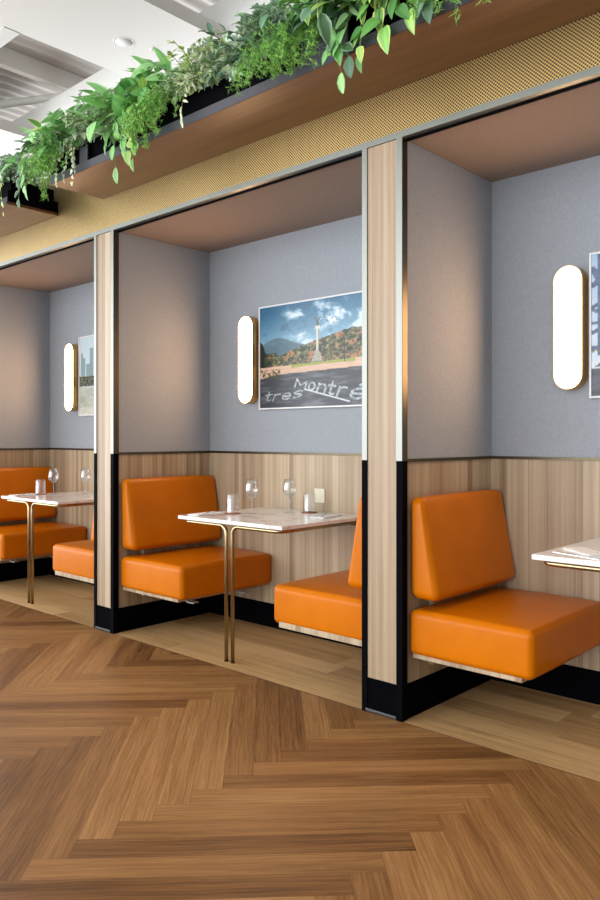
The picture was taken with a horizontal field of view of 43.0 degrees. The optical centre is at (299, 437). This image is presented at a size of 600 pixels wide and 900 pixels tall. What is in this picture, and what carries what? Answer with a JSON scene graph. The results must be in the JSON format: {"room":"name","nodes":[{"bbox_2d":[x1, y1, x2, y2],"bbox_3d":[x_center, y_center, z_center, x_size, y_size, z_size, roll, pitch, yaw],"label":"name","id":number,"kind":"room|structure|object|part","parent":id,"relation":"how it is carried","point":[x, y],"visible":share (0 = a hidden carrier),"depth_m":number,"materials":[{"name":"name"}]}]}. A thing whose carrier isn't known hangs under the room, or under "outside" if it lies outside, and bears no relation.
{"room":"restaurant","nodes":[
{"label":"restaurant","id":0,"kind":"room"},
{"bbox_2d":[0,0,223,155],"bbox_3d":[-3.081,-2.850,2.559,20.000,0.100,7.600,0,0,43],"label":"ceiling","id":1,"kind":"structure","parent":0,"point":[86,30],"depth_m":5.22,"materials":[{"name":"white paint"}]},
{"bbox_2d":[0,27,19,47],"bbox_3d":[-0.650,-2.799,4.015,6.990,0.006,0.115,0,0,43],"label":"trim","id":2,"kind":"structure","parent":1,"relation":"attached to","point":[6,34],"depth_m":5.30,"materials":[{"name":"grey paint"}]},
{"bbox_2d":[113,36,134,47],"bbox_3d":[-1.247,-2.799,5.397,0.152,0.003,0.152,0,0,43],"label":"recessed light","id":3,"kind":"object","parent":1,"relation":"attached to","point":[121,41],"visible":1,"depth_m":5.39,"materials":[{"name":"white paint"}]},
{"bbox_2d":[115,38,132,46],"bbox_3d":[-1.247,-2.799,5.397,0.124,0.003,0.124,0,0,43],"label":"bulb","id":4,"kind":"object","parent":3,"relation":"attached to","point":[122,42],"depth_m":5.40,"materials":[{"name":"white paint"}]},
{"bbox_2d":[0,0,293,163],"bbox_3d":[-0.463,-2.965,5.409,20.000,0.270,0.140,0,0,43],"label":"trim","id":5,"kind":"structure","parent":1,"relation":"attached to","point":[223,12],"depth_m":6.38,"materials":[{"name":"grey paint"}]},
{"bbox_2d":[0,0,339,180],"bbox_3d":[0.045,-3.424,5.865,20.131,0.044,6.300,0,0,43],"label":"deck","id":6,"kind":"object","parent":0,"point":[13,85],"depth_m":7.07,"materials":[{"name":"grey paint"}]},
{"bbox_2d":[0,46,85,90],"bbox_3d":[-1.815,-3.320,7.506,0.070,0.160,5.800,0,0,43],"label":"roof beam","id":7,"kind":"structure","parent":6,"relation":"attached to","point":[11,60],"depth_m":6.86,"materials":[{"name":"white paint"}]},
{"bbox_2d":[0,79,186,108],"bbox_3d":[-2.788,-3.204,7.312,5.636,0.070,0.072,0,0,15],"label":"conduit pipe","id":8,"kind":"object","parent":7,"relation":"attached to","point":[38,99],"visible":0.32,"depth_m":7.24,"materials":[{"name":"white metal"}]},
{"bbox_2d":[0,599,599,899],"bbox_3d":[-2.105,1.200,1.700,13.400,0.001,5.656,0,0,43],"label":"floor","id":9,"kind":"structure","parent":0,"point":[130,769],"depth_m":2.54,"materials":[{"name":"brown wood"}]},
{"bbox_2d":[0,575,599,781],"bbox_3d":[-0.546,1.200,4.654,11.700,0.001,0.804,0,0,43],"label":"floor","id":10,"kind":"structure","parent":0,"point":[562,733],"depth_m":3.76,"materials":[{"name":"brown wood"}]},
{"bbox_2d":[0,285,49,581],"bbox_3d":[-2.527,-0.033,6.444,0.215,2.465,0.781,0,0,43],"label":"wall","id":11,"kind":"structure","parent":10,"relation":"on","point":[24,313],"depth_m":6.49,"materials":[{"name":"grey paint"}]},
{"bbox_3d":[-2.522,-0.107,6.449,0.199,2.314,0.768,0,0,43],"label":"wood post","id":12,"kind":"part","parent":11,"relation":"part of","materials":[{"name":"brown wood"}]},
{"bbox_3d":[-2.437,-0.586,6.392,0.006,1.355,0.734,0,0,43],"label":"fabric panel","id":13,"kind":"part","parent":11,"relation":"part of","materials":[{"name":"grey fabric"}]},
{"bbox_2d":[0,467,85,562],"bbox_3d":[-2.210,0.626,6.189,0.608,0.747,0.734,0,0,43],"label":"bench","id":14,"kind":"object","parent":11,"relation":"attached to","point":[15,480],"visible":0.8,"depth_m":6.24,"materials":[{"name":"orange leather"}]},
{"bbox_3d":[-2.218,0.924,6.205,0.540,0.028,0.714,0,0,43],"label":"board","id":15,"kind":"part","parent":14,"relation":"part of","materials":[{"name":"brown wood"}]},
{"bbox_3d":[-2.381,0.472,6.346,0.141,0.438,0.722,0,0,43],"label":"backrest","id":16,"kind":"part","parent":14,"relation":"part of","materials":[{"name":"orange leather"}]},
{"bbox_3d":[-2.210,0.828,6.189,0.608,0.214,0.734,0,0,43],"label":"seat","id":17,"kind":"part","parent":14,"relation":"part of","materials":[{"name":"orange leather"}]},
{"bbox_2d":[1,491,93,603],"bbox_3d":[-1.719,0.821,5.748,0.820,0.758,0.710,0,0,43],"label":"table","id":18,"kind":"object","parent":10,"relation":"on","point":[76,498],"visible":0.95,"depth_m":5.51,"materials":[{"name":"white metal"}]},
{"bbox_2d":[8,493,35,495],"bbox_3d":[-2.112,0.439,5.824,0.090,0.006,0.200,0,0,38],"label":"napkin","id":19,"kind":"object","parent":18,"relation":"on","point":[29,493],"visible":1,"depth_m":5.80,"materials":[{"name":"white fabric"}]},
{"bbox_2d":[94,230,209,633],"bbox_3d":[-0.958,-0.033,5.003,0.215,2.465,0.781,0,0,43],"label":"wall","id":20,"kind":"structure","parent":10,"relation":"on","point":[152,297],"depth_m":4.81,"materials":[{"name":"grey paint"}]},
{"bbox_2d":[53,514,93,583],"bbox_3d":[-1.240,0.626,5.299,0.608,0.747,0.734,0,0,43],"label":"bench","id":21,"kind":"object","parent":20,"relation":"attached to","point":[74,560],"visible":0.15,"depth_m":5.05,"materials":[{"name":"orange leather"}]},
{"bbox_3d":[-1.240,0.828,5.299,0.608,0.214,0.734,0,0,43],"label":"seat","id":22,"kind":"part","parent":21,"relation":"part of","materials":[{"name":"orange leather"}]},
{"bbox_3d":[-1.232,0.924,5.284,0.540,0.028,0.714,0,0,43],"label":"board","id":23,"kind":"part","parent":21,"relation":"part of","materials":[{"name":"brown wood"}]},
{"bbox_3d":[-1.070,0.472,5.142,0.141,0.438,0.722,0,0,43],"label":"backrest","id":24,"kind":"part","parent":21,"relation":"part of","materials":[{"name":"orange leather"}]},
{"bbox_3d":[-1.284,-0.583,4.786,0.027,1.365,0.006,0,0,43],"label":"metal corner trim","id":25,"kind":"part","parent":20,"relation":"part of","materials":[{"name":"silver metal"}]},
{"bbox_3d":[-1.273,0.650,4.799,0.028,1.100,0.039,0,0,43],"label":"black corner trim","id":26,"kind":"part","parent":20,"relation":"part of","materials":[{"name":"black metal"}]},
{"bbox_3d":[-1.221,1.188,4.721,0.163,0.012,0.009,0,0,43],"label":"foot plate","id":27,"kind":"part","parent":20,"relation":"part of","materials":[{"name":"grey metal"}]},
{"bbox_3d":[-1.148,-0.583,4.661,0.030,1.365,0.006,0,0,43],"label":"metal corner trim","id":28,"kind":"part","parent":20,"relation":"part of","materials":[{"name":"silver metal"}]},
{"bbox_3d":[-1.137,0.650,4.673,0.031,1.100,0.039,0,0,43],"label":"black corner trim","id":29,"kind":"part","parent":20,"relation":"part of","materials":[{"name":"black metal"}]},
{"bbox_3d":[-1.127,-0.583,4.665,0.006,1.365,0.037,0,0,43],"label":"bronze edge trim","id":30,"kind":"part","parent":20,"relation":"part of","materials":[{"name":"brown metal"}]},
{"bbox_3d":[-0.868,-0.586,4.951,0.006,1.355,0.734,0,0,43],"label":"fabric panel","id":31,"kind":"part","parent":20,"relation":"part of","materials":[{"name":"grey fabric"}]},
{"bbox_2d":[121,475,270,603],"bbox_3d":[-0.641,0.626,4.748,0.608,0.747,0.734,0,0,43],"label":"bench","id":32,"kind":"object","parent":20,"relation":"attached to","point":[178,561],"visible":0.96,"depth_m":4.68,"materials":[{"name":"orange leather"}]},
{"bbox_3d":[-0.812,0.472,4.905,0.141,0.438,0.722,0,0,43],"label":"backrest","id":33,"kind":"part","parent":32,"relation":"part of","materials":[{"name":"orange leather"}]},
{"bbox_3d":[-0.649,0.924,4.764,0.540,0.028,0.714,0,0,43],"label":"board","id":34,"kind":"part","parent":32,"relation":"part of","materials":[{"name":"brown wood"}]},
{"bbox_3d":[-0.641,0.828,4.748,0.608,0.214,0.734,0,0,43],"label":"seat","id":35,"kind":"part","parent":32,"relation":"part of","materials":[{"name":"orange leather"}]},
{"bbox_2d":[178,507,356,663],"bbox_3d":[-0.151,0.821,4.307,0.820,0.758,0.710,0,0,43],"label":"table","id":36,"kind":"object","parent":10,"relation":"on","point":[268,519],"visible":0.95,"depth_m":4.07,"materials":[{"name":"white stone"}]},
{"bbox_2d":[188,511,222,515],"bbox_3d":[-0.543,0.439,4.383,0.090,0.006,0.200,0,0,38],"label":"napkin","id":37,"kind":"object","parent":36,"relation":"on","point":[212,512],"visible":1,"depth_m":4.36,"materials":[{"name":"white fabric"}]},
{"bbox_2d":[310,514,341,518],"bbox_3d":[0.146,0.439,4.239,0.090,0.006,0.200,0,0,34],"label":"napkin","id":38,"kind":"object","parent":36,"relation":"on","point":[325,515],"visible":1,"depth_m":4.20,"materials":[{"name":"white fabric"}]},
{"bbox_2d":[362,137,491,721],"bbox_3d":[0.611,-0.033,3.562,0.215,2.465,0.781,0,0,43],"label":"wall","id":39,"kind":"structure","parent":10,"relation":"on","point":[427,218],"depth_m":3.33,"materials":[{"name":"grey paint"}]},
{"bbox_2d":[0,179,57,237],"bbox_3d":[-2.361,-1.563,5.530,1.700,0.170,0.357,0,0,43],"label":"planter","id":40,"kind":"object","parent":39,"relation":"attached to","point":[32,211],"visible":0.98,"depth_m":5.01,"materials":[{"name":"brown wood"}]},
{"bbox_2d":[0,151,45,215],"bbox_3d":[-1.946,-1.627,5.011,0.604,0.501,0.438,0,0,43],"label":"ivy plant","id":41,"kind":"object","parent":40,"relation":"in","point":[6,175],"visible":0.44,"depth_m":4.90,"materials":[{"name":"green plant"}]},
{"bbox_3d":[-1.735,-1.532,4.960,0.006,0.072,0.350,0,0,43],"label":"panel","id":42,"kind":"part","parent":40,"relation":"part of","materials":[{"name":"black metal"}]},
{"bbox_2d":[0,12,599,269],"bbox_3d":[-0.419,-1.511,4.016,6.610,0.508,0.044,0,0,43],"label":"header","id":43,"kind":"object","parent":39,"relation":"attached to","point":[565,58],"visible":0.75,"depth_m":3.43,"materials":[{"name":"gold metal"}]},
{"bbox_2d":[1,599,599,782],"bbox_3d":[-0.818,1.202,4.358,11.700,0.005,0.004,0,0,43],"label":"trim","id":44,"kind":"structure","parent":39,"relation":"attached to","point":[1,599],"depth_m":3.41,"materials":[{"name":"brown"}]},
{"bbox_2d":[274,497,361,646],"bbox_3d":[0.328,0.626,3.858,0.608,0.747,0.734,0,0,43],"label":"bench","id":45,"kind":"object","parent":39,"relation":"attached to","point":[329,606],"visible":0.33,"depth_m":3.59,"materials":[{"name":"orange leather"}]},
{"bbox_3d":[0.328,0.828,3.858,0.608,0.214,0.734,0,0,43],"label":"seat","id":46,"kind":"part","parent":45,"relation":"part of","materials":[{"name":"orange leather"}]},
{"bbox_3d":[0.336,0.924,3.843,0.540,0.028,0.714,0,0,43],"label":"board","id":47,"kind":"part","parent":45,"relation":"part of","materials":[{"name":"brown wood"}]},
{"bbox_3d":[0.499,0.472,3.701,0.141,0.438,0.722,0,0,43],"label":"backrest","id":48,"kind":"part","parent":45,"relation":"part of","materials":[{"name":"orange leather"}]},
{"bbox_2d":[50,0,599,198],"bbox_3d":[0.268,-1.563,3.115,4.380,0.170,0.357,0,0,43],"label":"planter","id":49,"kind":"object","parent":39,"relation":"attached to","point":[216,122],"visible":0.79,"depth_m":3.25,"materials":[{"name":"brown wood"}]},
{"bbox_2d":[1,102,87,207],"bbox_3d":[-1.401,-1.685,4.447,0.786,0.584,0.553,0,0,43],"label":"pothos","id":50,"kind":"object","parent":49,"relation":"in","point":[55,124],"visible":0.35,"depth_m":4.33,"materials":[{"name":"green plant"}]},
{"bbox_2d":[18,130,79,200],"bbox_3d":[-1.343,-1.603,4.420,0.529,0.493,0.514,0,0,-28],"label":"fern","id":51,"kind":"object","parent":49,"relation":"in","point":[44,161],"visible":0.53,"depth_m":4.30,"materials":[{"name":"green plant"}]},
{"bbox_2d":[32,87,127,186],"bbox_3d":[-1.119,-1.667,4.210,0.886,0.551,0.543,0,0,28],"label":"ivy","id":52,"kind":"object","parent":49,"relation":"in","point":[82,124],"visible":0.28,"depth_m":4.17,"materials":[{"name":"green plant"}]},
{"bbox_3d":[-1.198,-1.569,4.224,0.080,0.089,0.007,0,0,43],"label":"grey post","id":53,"kind":"part","parent":49,"relation":"part of","materials":[{"name":"grey metal"}]},
{"bbox_2d":[66,46,180,183],"bbox_3d":[-0.910,-1.659,3.977,0.818,0.709,0.553,0,0,35],"label":"pothos","id":54,"kind":"object","parent":49,"relation":"in","point":[143,75],"visible":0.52,"depth_m":3.87,"materials":[{"name":"green plant"}]},
{"bbox_2d":[114,72,190,159],"bbox_3d":[-0.634,-1.609,3.791,0.496,0.470,0.564,0,0,43],"label":"fern","id":55,"kind":"object","parent":49,"relation":"in","point":[142,110],"visible":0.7,"depth_m":3.67,"materials":[{"name":"green plant"}]},
{"bbox_2d":[152,29,238,127],"bbox_3d":[-0.452,-1.701,3.668,0.498,0.514,0.691,0,0,-22],"label":"plant","id":56,"kind":"object","parent":49,"relation":"in","point":[194,81],"visible":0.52,"depth_m":3.56,"materials":[{"name":"green plant"}]},
{"bbox_2d":[198,0,303,89],"bbox_3d":[-0.140,-1.764,3.414,0.637,0.413,0.739,0,0,-10],"label":"ivy plant","id":57,"kind":"object","parent":49,"relation":"in","point":[248,22],"visible":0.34,"depth_m":3.33,"materials":[{"name":"green plant"}]},
{"bbox_2d":[227,0,352,95],"bbox_3d":[0.017,-1.632,3.194,0.562,0.517,0.586,0,0,34],"label":"fern","id":58,"kind":"object","parent":49,"relation":"in","point":[295,36],"visible":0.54,"depth_m":3.07,"materials":[{"name":"green plant"}]},
{"bbox_2d":[250,0,388,93],"bbox_3d":[0.216,-1.634,2.948,0.757,0.652,0.578,0,0,43],"label":"pothos","id":59,"kind":"object","parent":49,"relation":"in","point":[339,16],"visible":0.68,"depth_m":2.89,"materials":[{"name":"green plant"}]},
{"bbox_3d":[0.098,-1.569,3.034,0.240,0.089,0.007,0,0,43],"label":"grey post","id":60,"kind":"part","parent":49,"relation":"part of","materials":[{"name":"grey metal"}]},
{"bbox_2d":[360,0,432,54],"bbox_3d":[0.477,-1.662,2.791,0.610,0.529,0.499,0,0,43],"label":"pothos","id":61,"kind":"object","parent":49,"relation":"in","point":[383,37],"visible":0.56,"depth_m":2.75,"materials":[{"name":"green plant"}]},
{"bbox_2d":[407,0,490,26],"bbox_3d":[0.560,-1.641,2.602,0.454,0.514,0.552,0,0,43],"label":"fern","id":62,"kind":"object","parent":49,"relation":"in","point":[409,1],"visible":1,"depth_m":2.56,"materials":[{"name":"green plant"}]},
{"bbox_3d":[0.285,-0.583,3.345,0.027,1.365,0.006,0,0,43],"label":"metal corner trim","id":63,"kind":"part","parent":39,"relation":"part of","materials":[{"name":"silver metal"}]},
{"bbox_3d":[0.295,0.650,3.358,0.028,1.100,0.039,0,0,43],"label":"black corner trim","id":64,"kind":"part","parent":39,"relation":"part of","materials":[{"name":"black metal"}]},
{"bbox_3d":[0.348,1.188,3.280,0.163,0.012,0.009,0,0,43],"label":"foot plate","id":65,"kind":"part","parent":39,"relation":"part of","materials":[{"name":"grey metal"}]},
{"bbox_3d":[0.420,-0.583,3.220,0.030,1.365,0.006,0,0,43],"label":"metal corner trim","id":66,"kind":"part","parent":39,"relation":"part of","materials":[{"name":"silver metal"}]},
{"bbox_3d":[0.432,0.650,3.232,0.031,1.100,0.039,0,0,43],"label":"black corner trim","id":67,"kind":"part","parent":39,"relation":"part of","materials":[{"name":"black metal"}]},
{"bbox_3d":[0.442,-0.583,3.224,0.006,1.365,0.037,0,0,43],"label":"bronze edge trim","id":68,"kind":"part","parent":39,"relation":"part of","materials":[{"name":"brown metal"}]},
{"bbox_3d":[0.700,-0.586,3.510,0.006,1.355,0.734,0,0,43],"label":"fabric panel","id":69,"kind":"part","parent":39,"relation":"part of","materials":[{"name":"grey fabric"}]},
{"bbox_2d":[411,489,599,682],"bbox_3d":[0.913,0.626,3.321,0.568,0.747,0.734,0,0,43],"label":"bench","id":70,"kind":"object","parent":39,"relation":"attached to","point":[461,549],"visible":1,"depth_m":3.21,"materials":[{"name":"orange leather"}]},
{"bbox_3d":[0.757,0.472,3.465,0.141,0.438,0.722,0,0,43],"label":"backrest","id":71,"kind":"part","parent":70,"relation":"part of","materials":[{"name":"orange leather"}]},
{"bbox_3d":[0.905,0.924,3.337,0.500,0.028,0.714,0,0,43],"label":"board","id":72,"kind":"part","parent":70,"relation":"part of","materials":[{"name":"brown wood"}]},
{"bbox_3d":[0.913,0.828,3.321,0.568,0.214,0.734,0,0,43],"label":"seat","id":73,"kind":"part","parent":70,"relation":"part of","materials":[{"name":"orange leather"}]},
{"bbox_2d":[532,537,599,571],"bbox_3d":[1.418,0.821,2.866,0.820,0.758,0.710,0,0,43],"label":"table","id":74,"kind":"object","parent":10,"relation":"on","point":[553,559],"visible":0.94,"depth_m":2.83,"materials":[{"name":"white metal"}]},
{"bbox_2d":[552,551,599,559],"bbox_3d":[1.031,0.441,2.851,0.015,0.002,0.226,0,0,-29],"label":"knife","id":75,"kind":"object","parent":74,"relation":"on","point":[552,551],"visible":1,"depth_m":2.84,"materials":[{"name":"grey metal"}]},
{"bbox_2d":[563,547,599,556],"bbox_3d":[1.100,0.439,2.927,0.090,0.006,0.200,0,0,-9],"label":"napkin","id":76,"kind":"object","parent":74,"relation":"on","point":[581,550],"visible":1,"depth_m":2.93,"materials":[{"name":"white fabric"}]},
{"bbox_2d":[0,81,599,292],"bbox_3d":[-0.119,-1.290,4.341,6.610,0.050,0.861,0,0,43],"label":"ceiling","id":77,"kind":"structure","parent":0,"point":[562,128],"depth_m":3.84,"materials":[{"name":"brown paint"}]},
{"bbox_2d":[50,155,599,704],"bbox_3d":[0.129,-0.110,4.612,6.610,2.620,0.126,0,0,43],"label":"wall","id":78,"kind":"structure","parent":0,"point":[545,461],"depth_m":4.39,"materials":[{"name":"grey paint"}]},
{"bbox_2d":[64,344,77,410],"bbox_3d":[-1.897,-0.497,6.350,0.135,0.561,0.068,0,0,43],"label":"wall sconce","id":79,"kind":"object","parent":78,"relation":"attached to","point":[71,350],"visible":1,"depth_m":6.31,"materials":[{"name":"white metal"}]},
{"bbox_2d":[65,344,72,410],"bbox_3d":[-1.917,-0.497,6.329,0.126,0.552,0.009,0,0,43],"label":"diffuser","id":80,"kind":"object","parent":79,"relation":"attached to","point":[69,347],"depth_m":6.32,"materials":[{"name":"white plastic"}]},
{"bbox_2d":[78,335,93,415],"bbox_3d":[-1.487,-0.502,6.002,0.916,0.652,0.026,0,0,43],"label":"framed picture","id":81,"kind":"object","parent":78,"relation":"attached to","point":[85,343],"visible":0.24,"depth_m":6.23,"materials":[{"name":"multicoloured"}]},
{"bbox_2d":[238,316,258,403],"bbox_3d":[-0.329,-0.497,4.910,0.135,0.561,0.068,0,0,43],"label":"wall sconce","id":82,"kind":"object","parent":78,"relation":"attached to","point":[248,327],"visible":1,"depth_m":4.87,"materials":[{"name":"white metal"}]},
{"bbox_2d":[239,317,251,402],"bbox_3d":[-0.348,-0.497,4.888,0.126,0.552,0.009,0,0,43],"label":"diffuser","id":83,"kind":"object","parent":82,"relation":"attached to","point":[245,323],"depth_m":4.88,"materials":[{"name":"white plastic"}]},
{"bbox_2d":[259,291,361,409],"bbox_3d":[0.082,-0.502,4.561,0.916,0.652,0.026,0,0,43],"label":"framed picture","id":84,"kind":"object","parent":78,"relation":"attached to","point":[310,350],"visible":0.91,"depth_m":4.56,"materials":[{"name":"printed paper"},{"name":"white painted frame"}]},
{"bbox_2d":[314,488,324,502],"bbox_3d":[0.117,0.348,4.540,0.080,0.084,0.010,0,0,43],"label":"wall socket","id":85,"kind":"object","parent":78,"relation":"attached to","point":[319,493],"visible":1,"depth_m":4.53,"materials":[{"name":"beige plastic"}]},
{"bbox_2d":[553,265,587,389],"bbox_3d":[1.234,-0.497,3.474,0.135,0.561,0.068,0,0,43],"label":"wall sconce","id":86,"kind":"object","parent":78,"relation":"attached to","point":[570,283],"visible":1,"depth_m":3.44,"materials":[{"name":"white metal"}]},
{"bbox_2d":[589,251,599,397],"bbox_3d":[1.645,-0.502,3.124,0.916,0.652,0.026,0,0,43],"label":"framed picture","id":87,"kind":"object","parent":78,"relation":"attached to","point":[594,258],"visible":1,"depth_m":3.41,"materials":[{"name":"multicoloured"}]}
]}

